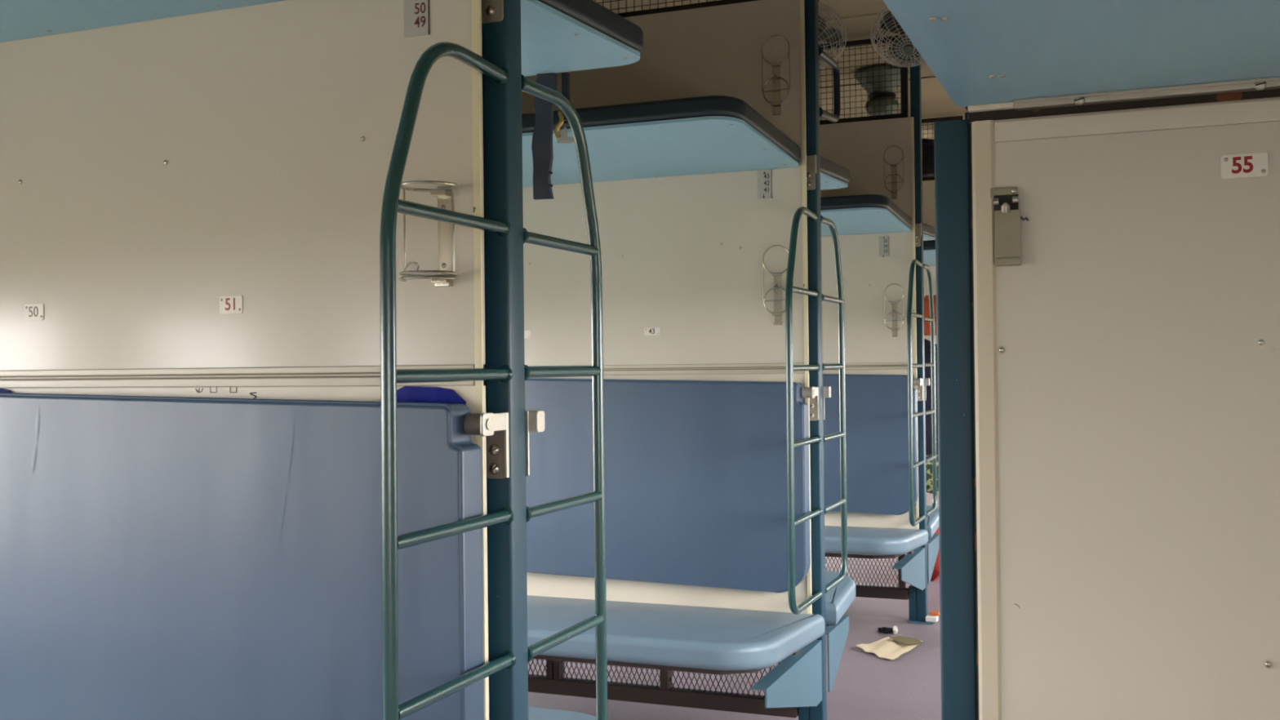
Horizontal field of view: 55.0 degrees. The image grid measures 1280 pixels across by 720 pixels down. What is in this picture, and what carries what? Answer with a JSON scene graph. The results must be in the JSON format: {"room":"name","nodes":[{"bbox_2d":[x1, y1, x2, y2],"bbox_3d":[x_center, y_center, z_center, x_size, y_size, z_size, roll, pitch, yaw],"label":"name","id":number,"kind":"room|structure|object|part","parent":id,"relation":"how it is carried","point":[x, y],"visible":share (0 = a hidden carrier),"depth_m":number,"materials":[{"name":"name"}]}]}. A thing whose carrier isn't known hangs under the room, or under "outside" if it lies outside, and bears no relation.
{"room":"transit interior","nodes":[
{"label":"transit interior","id":0,"kind":"room"},
{"bbox_2d":[528,493,941,719],"bbox_3d":[0.605,1.137,4.227,3.350,0.060,12.900,-1,0,22],"label":"floor","id":1,"kind":"structure","parent":0,"point":[867,686],"depth_m":4.29,"materials":[{"name":"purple plastic"}]},
{"bbox_2d":[379,0,607,719],"bbox_3d":[-0.202,-0.147,1.765,0.102,2.498,0.644,-1,0,22],"label":"ladder","id":2,"kind":"object","parent":1,"relation":"on","point":[505,373],"depth_m":1.75,"materials":[{"name":"teal metal"}]},
{"bbox_3d":[-0.247,0.124,1.602,0.019,1.085,0.309,-1,0,22],"label":"rail","id":3,"kind":"part","parent":2,"relation":"part of","materials":[{"name":"green metal"}]},
{"bbox_3d":[-0.212,-0.529,1.747,0.040,0.097,0.016,-1,0,22],"label":"upper hinge bracket","id":4,"kind":"part","parent":2,"relation":"part of","materials":[{"name":"silver metal"}]},
{"bbox_3d":[-0.205,0.125,1.750,0.034,0.088,0.004,-1,0,22],"label":"plate","id":5,"kind":"part","parent":2,"relation":"part of","materials":[{"name":"metal"}]},
{"bbox_3d":[-0.194,0.121,1.750,0.055,0.096,0.158,-1,0,22],"label":"middle hinge bracket","id":6,"kind":"part","parent":2,"relation":"part of","materials":[{"name":"silver metal"}]},
{"bbox_3d":[-0.181,0.122,1.799,0.042,0.094,0.004,-1,0,22],"label":"plate","id":7,"kind":"part","parent":2,"relation":"part of","materials":[{"name":"metal"}]},
{"bbox_3d":[-0.118,0.125,1.925,0.019,1.083,0.284,-1,0,22],"label":"rail","id":8,"kind":"part","parent":2,"relation":"part of","materials":[{"name":"green metal"}]},
{"bbox_2d":[0,0,1279,719],"bbox_3d":[-0.368,0.043,1.838,3.247,2.125,0.131,-1,0,22],"label":"wall","id":9,"kind":"structure","parent":1,"relation":"on","point":[1126,371],"depth_m":1.46,"materials":[{"name":"beige laminate"}]},
{"bbox_2d":[0,388,12,392],"bbox_3d":[-1.115,0.086,2.070,0.188,0.079,0.005,-1,0,22],"label":"plastic sheet","id":10,"kind":"object","parent":9,"relation":"attached to","point":[2,390],"visible":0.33,"depth_m":2.04,"materials":[{"name":"blue plastic"}]},
{"bbox_2d":[24,303,44,320],"bbox_3d":[-0.998,-0.079,2.025,0.042,0.028,0.003,-1,0,22],"label":"number plate","id":11,"kind":"object","parent":9,"relation":"attached to","point":[33,312],"visible":1,"depth_m":2.02,"materials":[{"name":"beige plastic"}]},
{"bbox_2d":[0,0,286,42],"bbox_3d":[-1.176,-0.572,1.763,1.780,0.087,0.620,-1,0,22],"label":"upper berth","id":12,"kind":"object","parent":9,"relation":"attached to","point":[20,20],"visible":1,"depth_m":1.90,"materials":[{"name":"blue laminate"}]},
{"bbox_2d":[219,295,242,314],"bbox_3d":[-0.624,-0.084,1.875,0.044,0.027,0.003,-1,0,22],"label":"number plate","id":13,"kind":"object","parent":9,"relation":"attached to","point":[233,304],"visible":1,"depth_m":1.88,"materials":[{"name":"beige plastic"}]},
{"bbox_2d":[0,392,484,719],"bbox_3d":[-1.053,0.343,2.009,1.782,0.618,0.060,-1,0,22],"label":"middle berth","id":14,"kind":"object","parent":9,"relation":"attached to","point":[162,557],"visible":0.98,"depth_m":1.80,"materials":[{"name":"blue leather"}]},
{"bbox_2d":[403,0,430,37],"bbox_3d":[-0.319,-0.499,1.754,0.042,0.074,0.002,-1,0,22],"label":"plate","id":15,"kind":"object","parent":9,"relation":"attached to","point":[416,12],"visible":1,"depth_m":1.75,"materials":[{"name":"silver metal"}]},
{"bbox_2d":[398,180,459,287],"bbox_3d":[-0.290,-0.174,1.697,0.083,0.142,0.086,-1,0,22],"label":"holder","id":16,"kind":"object","parent":9,"relation":"attached to","point":[446,276],"visible":0.98,"depth_m":1.72,"materials":[{"name":"silver metal"}]},
{"bbox_3d":[-0.275,-0.174,1.736,0.023,0.142,0.002,-1,0,22],"label":"strip plate","id":17,"kind":"part","parent":16,"relation":"part of","materials":[{"name":"silver metal"}]},
{"bbox_2d":[396,386,466,404],"bbox_3d":[-0.306,0.076,1.746,0.132,0.077,0.005,-1,0,22],"label":"plastic sheet","id":18,"kind":"object","parent":9,"relation":"attached to","point":[406,393],"visible":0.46,"depth_m":1.74,"materials":[{"name":"blue plastic"}]},
{"bbox_2d":[528,706,596,719],"bbox_3d":[-0.891,0.820,2.388,1.808,0.289,0.500,-1,0,22],"label":"seat","id":19,"kind":"object","parent":9,"relation":"attached to","point":[534,713],"visible":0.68,"depth_m":2.31,"materials":[{"name":"blue leather"}]},
{"bbox_2d":[520,0,643,76],"bbox_3d":[-0.904,-0.569,2.420,1.796,0.084,0.545,-1,0,22],"label":"upper berth","id":20,"kind":"object","parent":9,"relation":"attached to","point":[557,36],"visible":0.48,"depth_m":2.15,"materials":[{"name":"blue plastic"}]},
{"bbox_2d":[531,71,574,199],"bbox_3d":[-0.161,-0.440,2.406,0.105,0.245,0.024,-1,0,22],"label":"strap","id":21,"kind":"object","parent":20,"relation":"hanging from","point":[542,149],"visible":0.97,"depth_m":2.41,"materials":[{"name":"black fabric"}]},
{"bbox_3d":[-0.137,-0.438,2.396,0.053,0.033,0.004,-1,0,22],"label":"catch plate","id":22,"kind":"part","parent":21,"relation":"part of","materials":[{"name":"metal"}]},
{"bbox_2d":[537,0,643,53],"bbox_3d":[-0.904,-0.575,2.420,1.796,0.073,0.545,-1,0,22],"label":"cushion","id":23,"kind":"object","parent":20,"relation":"on","point":[564,26],"depth_m":2.11,"materials":[{"name":"blue leather"}]},
{"bbox_3d":[0.421,0.405,1.475,0.026,1.378,0.040,-1,0,22],"label":"frame","id":24,"kind":"part","parent":9,"relation":"part of","materials":[{"name":"beige metal"}]},
{"bbox_2d":[996,345,1006,354],"bbox_3d":[0.428,-0.012,1.454,0.010,0.010,0.001,-1,0,22],"label":"screw","id":25,"kind":"object","parent":9,"relation":"in","point":[1001,349],"depth_m":1.45,"materials":[{"name":"metal"}]},
{"bbox_2d":[990,186,1028,266],"bbox_3d":[0.433,-0.157,1.444,0.044,0.093,0.017,-1,0,22],"label":"panel latch","id":26,"kind":"object","parent":9,"relation":"attached to","point":[1007,238],"visible":1,"depth_m":1.44,"materials":[{"name":"metal"}]},
{"bbox_3d":[0.430,-0.198,1.452,0.031,0.011,0.004,-1,0,22],"label":"plate","id":27,"kind":"part","parent":26,"relation":"part of","materials":[{"name":"metal"}]},
{"bbox_3d":[0.773,-0.276,1.335,0.747,0.026,0.038,-1,0,22],"label":"frame","id":28,"kind":"part","parent":9,"relation":"part of","materials":[{"name":"beige laminate"}]},
{"bbox_2d":[1220,151,1268,178],"bbox_3d":[0.667,-0.215,1.358,0.048,0.026,0.003,-1,0,22],"label":"number plate","id":29,"kind":"object","parent":9,"relation":"attached to","point":[1255,164],"visible":1,"depth_m":1.36,"materials":[{"name":"beige plastic"}]},
{"bbox_2d":[1255,337,1266,346],"bbox_3d":[0.683,-0.019,1.352,0.010,0.010,0.001,-1,0,22],"label":"screw","id":30,"kind":"object","parent":9,"relation":"in","point":[1260,342],"depth_m":1.35,"materials":[{"name":"metal"}]},
{"bbox_2d":[1262,659,1273,669],"bbox_3d":[0.689,0.334,1.349,0.010,0.010,0.001,-1,0,22],"label":"screw","id":31,"kind":"object","parent":9,"relation":"in","point":[1267,664],"depth_m":1.35,"materials":[{"name":"metal"}]},
{"bbox_2d":[528,658,798,717],"bbox_3d":[-0.364,0.924,3.813,1.746,0.384,0.040,-1,0,22],"label":"mesh grille","id":32,"kind":"object","parent":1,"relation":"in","point":[554,682],"visible":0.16,"depth_m":3.63,"materials":[{"name":"brown metal"}]},
{"bbox_2d":[785,0,847,719],"bbox_3d":[0.486,-0.145,3.482,0.102,2.498,0.644,-1,0,22],"label":"ladder","id":33,"kind":"object","parent":1,"relation":"on","point":[815,367],"depth_m":3.47,"materials":[{"name":"teal metal"}]},
{"bbox_3d":[0.441,0.125,3.320,0.019,1.085,0.309,-1,0,22],"label":"rail","id":34,"kind":"part","parent":33,"relation":"part of","materials":[{"name":"green metal"}]},
{"bbox_3d":[0.476,-0.528,3.465,0.040,0.097,0.016,-1,0,22],"label":"upper hinge bracket","id":35,"kind":"part","parent":33,"relation":"part of","materials":[{"name":"silver metal"}]},
{"bbox_3d":[0.483,0.127,3.468,0.034,0.088,0.004,-1,0,22],"label":"plate","id":36,"kind":"part","parent":33,"relation":"part of","materials":[{"name":"metal"}]},
{"bbox_3d":[0.494,0.122,3.467,0.055,0.096,0.158,-1,0,22],"label":"middle hinge bracket","id":37,"kind":"part","parent":33,"relation":"part of","materials":[{"name":"silver metal"}]},
{"bbox_3d":[0.507,0.123,3.517,0.042,0.094,0.004,-1,0,22],"label":"plate","id":38,"kind":"part","parent":33,"relation":"part of","materials":[{"name":"metal"}]},
{"bbox_3d":[0.555,-0.800,3.636,0.021,0.207,0.262,-1,0,22],"label":"grab handle","id":39,"kind":"part","parent":33,"relation":"part of","materials":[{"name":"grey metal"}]},
{"bbox_3d":[0.571,0.127,3.643,0.019,1.083,0.284,-1,0,22],"label":"rail","id":40,"kind":"part","parent":33,"relation":"part of","materials":[{"name":"green metal"}]},
{"bbox_2d":[825,554,908,599],"bbox_3d":[0.324,0.926,5.530,1.746,0.384,0.040,-1,0,22],"label":"mesh grille","id":41,"kind":"object","parent":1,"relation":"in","point":[901,592],"visible":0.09,"depth_m":5.24,"materials":[{"name":"brown metal"}]},
{"bbox_3d":[0.325,1.000,5.530,1.745,0.045,0.040,-1,0,22],"label":"rail","id":42,"kind":"part","parent":41,"relation":"part of","materials":[{"name":"brown metal"}]},
{"bbox_2d":[877,626,897,634],"bbox_3d":[1.004,1.091,4.990,0.086,0.031,0.051,-1,0,22],"label":"wrapper","id":43,"kind":"object","parent":1,"relation":"on","point":[883,629],"visible":1,"depth_m":4.97,"materials":[{"name":"black plastic"}]},
{"bbox_2d":[856,635,922,659],"bbox_3d":[0.942,1.096,4.699,0.198,0.016,0.351,-1,0,35],"label":"paper scrap","id":44,"kind":"object","parent":1,"relation":"on","point":[891,648],"visible":1,"depth_m":4.71,"materials":[{"name":"brown paper"}]},
{"bbox_2d":[906,42,937,624],"bbox_3d":[1.175,-0.143,5.199,0.102,2.498,0.644,-1,0,22],"label":"post","id":45,"kind":"object","parent":1,"relation":"on","point":[917,598],"depth_m":5.19,"materials":[{"name":"teal metal"}]},
{"bbox_3d":[1.129,0.127,5.037,0.019,1.085,0.309,-1,0,22],"label":"rail","id":46,"kind":"part","parent":45,"relation":"part of","materials":[{"name":"green metal"}]},
{"bbox_3d":[1.164,-0.526,5.182,0.040,0.097,0.016,-1,0,22],"label":"upper hinge bracket","id":47,"kind":"part","parent":45,"relation":"part of","materials":[{"name":"silver metal"}]},
{"bbox_3d":[1.171,0.128,5.185,0.034,0.088,0.004,-1,0,22],"label":"plate","id":48,"kind":"part","parent":45,"relation":"part of","materials":[{"name":"metal"}]},
{"bbox_3d":[1.182,0.124,5.184,0.055,0.096,0.158,-1,0,22],"label":"middle hinge bracket","id":49,"kind":"part","parent":45,"relation":"part of","materials":[{"name":"silver metal"}]},
{"bbox_3d":[1.194,1.103,5.204,0.100,0.005,0.110,-1,0,22],"label":"plate","id":50,"kind":"part","parent":45,"relation":"part of","materials":[{"name":"blue metal"}]},
{"bbox_3d":[1.259,0.128,5.360,0.019,1.083,0.284,-1,0,22],"label":"rail","id":51,"kind":"part","parent":45,"relation":"part of","materials":[{"name":"green metal"}]},
{"bbox_2d":[925,611,939,622],"bbox_3d":[1.231,1.080,5.175,0.052,0.037,0.055,-1,0,22],"label":"wrapper","id":52,"kind":"object","parent":1,"relation":"on","point":[933,616],"visible":1,"depth_m":5.16,"materials":[{"name":"white paper"}]},
{"bbox_2d":[930,527,939,581],"bbox_3d":[1.480,0.972,6.250,0.195,0.303,0.355,-1,0,22],"label":"bag","id":53,"kind":"object","parent":1,"relation":"on","point":[935,574],"visible":0.08,"depth_m":6.11,"materials":[{"name":"fabric"}]},
{"bbox_2d":[933,119,977,719],"bbox_3d":[0.400,0.400,1.536,0.090,1.390,0.090,-1,0,22],"label":"post","id":54,"kind":"object","parent":1,"relation":"on","point":[951,138],"visible":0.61,"depth_m":1.51,"materials":[{"name":"teal metal"}]},
{"bbox_3d":[1.863,-0.142,6.917,0.102,2.498,0.644,-1,0,22],"label":"post","id":55,"kind":"object","parent":1,"relation":"on","visible":0},
{"bbox_2d":[924,294,936,336],"bbox_3d":[1.618,-0.247,6.791,0.162,0.233,0.107,-1,0,22],"label":"scarf","id":56,"kind":"object","parent":55,"relation":"hanging from","point":[926,305],"visible":0.29,"depth_m":6.76,"materials":[{"name":"orange fabric"}]},
{"bbox_2d":[924,338,937,454],"bbox_3d":[1.624,0.210,6.781,0.266,0.661,0.129,-1,0,22],"label":"jacket","id":57,"kind":"object","parent":55,"relation":"hanging from","point":[926,343],"visible":0.15,"depth_m":6.74,"materials":[{"name":"blue fabric"}]},
{"bbox_2d":[593,0,968,139],"bbox_3d":[0.576,-1.413,4.241,3.350,0.058,12.900,-1,0,22],"label":"ceiling","id":58,"kind":"structure","parent":0,"point":[858,16],"depth_m":5.72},
{"bbox_2d":[817,0,847,69],"bbox_3d":[0.562,-1.185,4.065,0.237,0.435,0.202,-1,0,22],"label":"ceiling fan","id":59,"kind":"object","parent":58,"relation":"hanging from","point":[833,35],"visible":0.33,"depth_m":4.02,"materials":[{"name":"grey metal"}]},
{"bbox_3d":[0.580,-1.100,4.093,0.073,0.086,0.087,-1,0,22],"label":"motor","id":60,"kind":"part","parent":59,"relation":"part of","materials":[{"name":"grey metal"}]},
{"bbox_3d":[0.619,-1.061,4.037,0.087,0.032,0.077,-1,0,22],"label":"blade","id":61,"kind":"part","parent":59,"relation":"part of","materials":[{"name":"grey metal"}]},
{"bbox_2d":[853,65,910,115],"bbox_3d":[1.159,-1.272,5.893,0.264,0.225,0.264,-1,0,22],"label":"bag","id":62,"kind":"object","parent":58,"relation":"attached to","point":[895,71],"visible":0.78,"depth_m":5.83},
{"bbox_3d":[1.160,-1.205,5.893,0.164,0.091,0.164,-1,0,22],"label":"lamp shade","id":63,"kind":"part","parent":62,"relation":"part of","materials":[{"name":"grey fabric"}]},
{"bbox_2d":[870,6,925,67],"bbox_3d":[0.853,-1.173,3.916,0.237,0.466,0.209,-1,0,22],"label":"ceiling fan","id":64,"kind":"object","parent":58,"relation":"hanging from","point":[901,49],"visible":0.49,"depth_m":3.90,"materials":[{"name":"grey metal"}]},
{"bbox_3d":[0.804,-1.073,3.882,0.097,0.072,0.045,-1,0,-13],"label":"blade","id":65,"kind":"part","parent":64,"relation":"part of","materials":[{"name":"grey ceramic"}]},
{"bbox_3d":[0.837,-0.996,3.966,0.079,0.074,0.063,-1,0,22],"label":"blade","id":66,"kind":"part","parent":64,"relation":"part of","materials":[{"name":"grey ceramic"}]},
{"bbox_2d":[925,454,938,493],"bbox_3d":[1.565,0.614,6.657,0.240,0.219,0.202,-1,0,22],"label":"bundle","id":67,"kind":"object","parent":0,"point":[928,465],"visible":0.16,"depth_m":6.56,"materials":[{"name":"green fabric"}]},
{"bbox_3d":[-0.941,-0.122,4.848,0.050,2.500,12.900,-1,0,22],"label":"wall","id":68,"kind":"structure","parent":0,"visible":0},
{"bbox_2d":[521,0,812,613],"bbox_3d":[-0.349,-0.139,3.824,1.810,1.740,0.131,-1,0,22],"label":"wall","id":69,"kind":"structure","parent":68,"relation":"attached to","point":[682,255],"depth_m":3.57,"materials":[{"name":"beige laminate"}]},
{"bbox_2d":[524,330,530,337],"bbox_3d":[-0.356,-0.078,3.761,0.046,0.024,0.003,-1,0,22],"label":"number plate","id":70,"kind":"object","parent":69,"relation":"attached to","point":[526,333],"visible":0.45,"depth_m":3.76,"materials":[{"name":"beige plastic"}]},
{"bbox_2d":[644,327,660,335],"bbox_3d":[0.035,-0.084,3.604,0.050,0.022,0.003,-1,0,22],"label":"number plate","id":71,"kind":"object","parent":69,"relation":"attached to","point":[652,331],"visible":1,"depth_m":3.60,"materials":[{"name":"beige plastic"}]},
{"bbox_2d":[521,95,800,186],"bbox_3d":[-0.487,-0.570,3.482,1.780,0.087,0.615,-1,0,22],"label":"upper berth","id":72,"kind":"object","parent":69,"relation":"attached to","point":[708,134],"visible":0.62,"depth_m":3.15,"materials":[{"name":"blue laminate"}]},
{"bbox_2d":[524,377,810,592],"bbox_3d":[-0.365,0.345,3.727,1.782,0.618,0.060,-1,0,22],"label":"middle berth","id":73,"kind":"object","parent":69,"relation":"attached to","point":[695,471],"visible":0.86,"depth_m":3.51,"materials":[{"name":"blue leather"}]},
{"bbox_2d":[527,595,824,707],"bbox_3d":[-0.442,0.820,3.481,1.830,0.290,0.658,-1,0,22],"label":"seat","id":74,"kind":"object","parent":69,"relation":"attached to","point":[663,637],"visible":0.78,"depth_m":3.09,"materials":[{"name":"blue leather"}]},
{"bbox_2d":[527,595,824,671],"bbox_3d":[-0.451,0.727,3.462,1.830,0.104,0.616,-1,0,22],"label":"cushion","id":75,"kind":"object","parent":74,"relation":"on","point":[663,637],"depth_m":3.06,"materials":[{"name":"blue leather"}]},
{"bbox_2d":[592,0,759,17],"bbox_3d":[-0.368,-1.190,3.833,1.759,0.358,0.040,-1,0,22],"label":"luggage rack","id":76,"kind":"object","parent":69,"relation":"on","point":[634,13],"visible":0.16,"depth_m":3.63,"materials":[{"name":"black metal"}]},
{"bbox_2d":[757,169,772,199],"bbox_3d":[0.352,-0.496,3.478,0.042,0.080,0.002,-1,0,22],"label":"plate","id":77,"kind":"object","parent":69,"relation":"attached to","point":[764,177],"visible":1,"depth_m":3.48,"materials":[{"name":"silver metal"}]},
{"bbox_2d":[760,35,790,115],"bbox_3d":[0.382,-0.802,3.460,0.084,0.225,0.014,-1,0,22],"label":"holder","id":78,"kind":"object","parent":69,"relation":"attached to","point":[776,104],"visible":1,"depth_m":3.46,"materials":[{"name":"silver metal"}]},
{"bbox_3d":[0.385,-0.760,3.465,0.023,0.142,0.002,-1,0,22],"label":"strip plate","id":79,"kind":"part","parent":78,"relation":"part of","materials":[{"name":"silver metal"}]},
{"bbox_2d":[762,244,788,324],"bbox_3d":[0.385,-0.211,3.458,0.084,0.225,0.014,-1,0,22],"label":"holder","id":80,"kind":"object","parent":69,"relation":"attached to","point":[778,313],"visible":0.89,"depth_m":3.46,"materials":[{"name":"silver metal"}]},
{"bbox_3d":[0.388,-0.169,3.463,0.023,0.142,0.002,-1,0,22],"label":"strip plate","id":81,"kind":"part","parent":80,"relation":"part of","materials":[{"name":"silver metal"}]},
{"bbox_2d":[820,155,849,190],"bbox_3d":[-0.225,-0.567,4.116,1.794,0.082,0.500,-1,0,22],"label":"upper berth","id":82,"kind":"object","parent":69,"relation":"attached to","point":[833,175],"visible":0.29,"depth_m":3.79,"materials":[{"name":"blue laminate"}]},
{"bbox_2d":[825,570,855,692],"bbox_3d":[-0.215,0.821,4.040,1.834,0.289,0.370,-1,0,22],"label":"seat","id":83,"kind":"object","parent":69,"relation":"attached to","point":[840,597],"visible":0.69,"depth_m":3.62,"materials":[{"name":"blue leather"}]},
{"bbox_2d":[825,570,855,626],"bbox_3d":[-0.216,0.728,4.043,1.834,0.102,0.366,-1,0,22],"label":"cushion","id":84,"kind":"object","parent":83,"relation":"on","point":[838,599],"depth_m":3.64,"materials":[{"name":"blue leather"}]},
{"bbox_2d":[819,116,919,528],"bbox_3d":[0.339,-0.137,5.541,1.810,1.740,0.131,-1,0,22],"label":"wall","id":85,"kind":"structure","parent":68,"relation":"attached to","point":[859,147],"depth_m":5.22,"materials":[{"name":"beige laminate"}]},
{"bbox_2d":[818,35,908,124],"bbox_3d":[0.320,-1.188,5.550,1.759,0.358,0.040,-1,0,22],"label":"luggage rack","id":86,"kind":"object","parent":85,"relation":"on","point":[904,86],"visible":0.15,"depth_m":5.28,"materials":[{"name":"black metal"}]},
{"bbox_3d":[0.318,-1.357,5.551,1.755,0.020,0.024,-1,0,22],"label":"rail","id":87,"kind":"part","parent":86,"relation":"part of","materials":[{"name":"black metal"}]},
{"bbox_3d":[0.322,-1.022,5.549,1.755,0.025,0.040,-1,0,22],"label":"rail","id":88,"kind":"part","parent":86,"relation":"part of","materials":[{"name":"black metal"}]},
{"bbox_2d":[820,194,911,235],"bbox_3d":[0.201,-0.568,5.200,1.780,0.087,0.615,-1,0,22],"label":"upper berth","id":89,"kind":"object","parent":85,"relation":"attached to","point":[864,214],"visible":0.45,"depth_m":4.77,"materials":[{"name":"blue plastic"}]},
{"bbox_2d":[822,373,918,515],"bbox_3d":[0.323,0.347,5.444,1.782,0.618,0.060,-1,0,22],"label":"middle berth","id":90,"kind":"object","parent":85,"relation":"attached to","point":[877,443],"visible":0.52,"depth_m":5.15,"materials":[{"name":"blue leather"}]},
{"bbox_2d":[824,525,928,590],"bbox_3d":[0.247,0.822,5.199,1.830,0.290,0.658,-1,0,22],"label":"seat","id":91,"kind":"object","parent":85,"relation":"attached to","point":[872,543],"visible":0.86,"depth_m":4.71,"materials":[{"name":"blue leather"}]},
{"bbox_2d":[824,525,928,555],"bbox_3d":[0.238,0.729,5.180,1.830,0.104,0.616,-1,0,22],"label":"cushion","id":92,"kind":"object","parent":91,"relation":"on","point":[861,541],"depth_m":4.66,"materials":[{"name":"blue leather"}]},
{"bbox_2d":[879,235,888,257],"bbox_3d":[1.031,-0.479,5.199,0.042,0.090,0.002,-1,0,22],"label":"plate","id":93,"kind":"object","parent":85,"relation":"attached to","point":[883,240],"visible":1,"depth_m":5.20,"materials":[{"name":"silver metal"}]},
{"bbox_2d":[883,145,903,199],"bbox_3d":[1.068,-0.790,5.178,0.084,0.225,0.014,-1,0,22],"label":"holder","id":94,"kind":"object","parent":85,"relation":"attached to","point":[894,175],"visible":1,"depth_m":5.18,"materials":[{"name":"silver metal"}]},
{"bbox_3d":[1.070,-0.749,5.183,0.023,0.142,0.002,-1,0,22],"label":"strip plate","id":95,"kind":"part","parent":94,"relation":"part of","materials":[{"name":"silver metal"}]},
{"bbox_2d":[884,283,904,337],"bbox_3d":[1.070,-0.209,5.177,0.084,0.225,0.014,-1,0,22],"label":"holder","id":96,"kind":"object","parent":85,"relation":"attached to","point":[894,312],"visible":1,"depth_m":5.18,"materials":[{"name":"silver metal"}]},
{"bbox_3d":[1.072,-0.168,5.182,0.023,0.142,0.002,-1,0,22],"label":"strip plate","id":97,"kind":"part","parent":96,"relation":"part of","materials":[{"name":"silver metal"}]},
{"bbox_2d":[923,222,935,240],"bbox_3d":[0.467,-0.566,5.843,1.794,0.083,0.520,-1,0,22],"label":"upper berth","id":98,"kind":"object","parent":85,"relation":"attached to","point":[929,232],"visible":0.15,"depth_m":5.52,"materials":[{"name":"blue laminate"}]},
{"bbox_2d":[926,505,939,583],"bbox_3d":[0.483,0.823,5.797,1.824,0.289,0.450,-1,0,22],"label":"seat","id":99,"kind":"object","parent":85,"relation":"attached to","point":[932,520],"visible":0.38,"depth_m":5.36,"materials":[{"name":"blue leather"}]},
{"bbox_2d":[926,505,938,539],"bbox_3d":[0.483,0.730,5.799,1.824,0.102,0.446,-1,0,22],"label":"cushion","id":100,"kind":"object","parent":99,"relation":"on","point":[932,520],"depth_m":5.38,"materials":[{"name":"blue leather"}]},
{"bbox_2d":[922,180,936,343],"bbox_3d":[1.028,-0.136,7.258,1.810,1.740,0.131,-1,0,22],"label":"wall","id":101,"kind":"structure","parent":68,"relation":"attached to","point":[928,186],"depth_m":6.95,"materials":[{"name":"beige laminate"}]},
{"bbox_2d":[923,240,935,265],"bbox_3d":[0.889,-0.567,6.917,1.780,0.087,0.615,-1,0,22],"label":"upper berth","id":102,"kind":"object","parent":101,"relation":"attached to","point":[929,246],"visible":0.03,"depth_m":6.41,"materials":[{"name":"blue laminate"}]},
{"bbox_2d":[923,240,935,249],"bbox_3d":[0.889,-0.572,6.917,1.780,0.076,0.615,-1,0,22],"label":"cushion","id":103,"kind":"object","parent":102,"relation":"on","point":[930,244],"depth_m":6.35,"materials":[{"name":"blue leather"}]},
{"bbox_2d":[921,115,963,181],"bbox_3d":[1.008,-1.187,7.268,1.759,0.358,0.040,-1,0,22],"label":"luggage rack","id":104,"kind":"object","parent":101,"relation":"on","point":[955,117],"visible":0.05,"depth_m":7.00,"materials":[{"name":"black metal"}]},
{"bbox_2d":[921,138,934,177],"bbox_3d":[1.733,-1.172,7.286,0.415,0.276,0.344,-1,0,22],"label":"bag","id":105,"kind":"object","parent":104,"relation":"on","point":[928,172],"visible":0.09,"depth_m":7.14,"materials":[{"name":"black fabric"}]},
{"bbox_3d":[1.010,-1.020,7.267,1.755,0.025,0.040,-1,0,22],"label":"rail","id":106,"kind":"part","parent":104,"relation":"part of","materials":[{"name":"black metal"}]},
{"bbox_3d":[1.006,-1.355,7.269,1.755,0.020,0.024,-1,0,22],"label":"rail","id":107,"kind":"part","parent":104,"relation":"part of","materials":[{"name":"black metal"}]},
{"bbox_3d":[2.122,-0.163,3.621,0.050,2.500,12.900,-1,0,22],"label":"wall","id":108,"kind":"structure","parent":0,"visible":0},
{"bbox_2d":[883,0,1279,112],"bbox_3d":[0.409,-0.332,0.488,0.792,0.074,1.809,-1,0,22],"label":"side berth","id":109,"kind":"object","parent":108,"relation":"attached to","point":[986,55],"visible":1,"depth_m":1.20,"materials":[{"name":"blue laminate"}]},
{"bbox_3d":[0.772,-0.302,1.305,0.721,0.009,0.016,-1,0,22],"label":"aluminium rail","id":110,"kind":"part","parent":109,"relation":"part of","materials":[{"name":"silver metal"}]}
]}

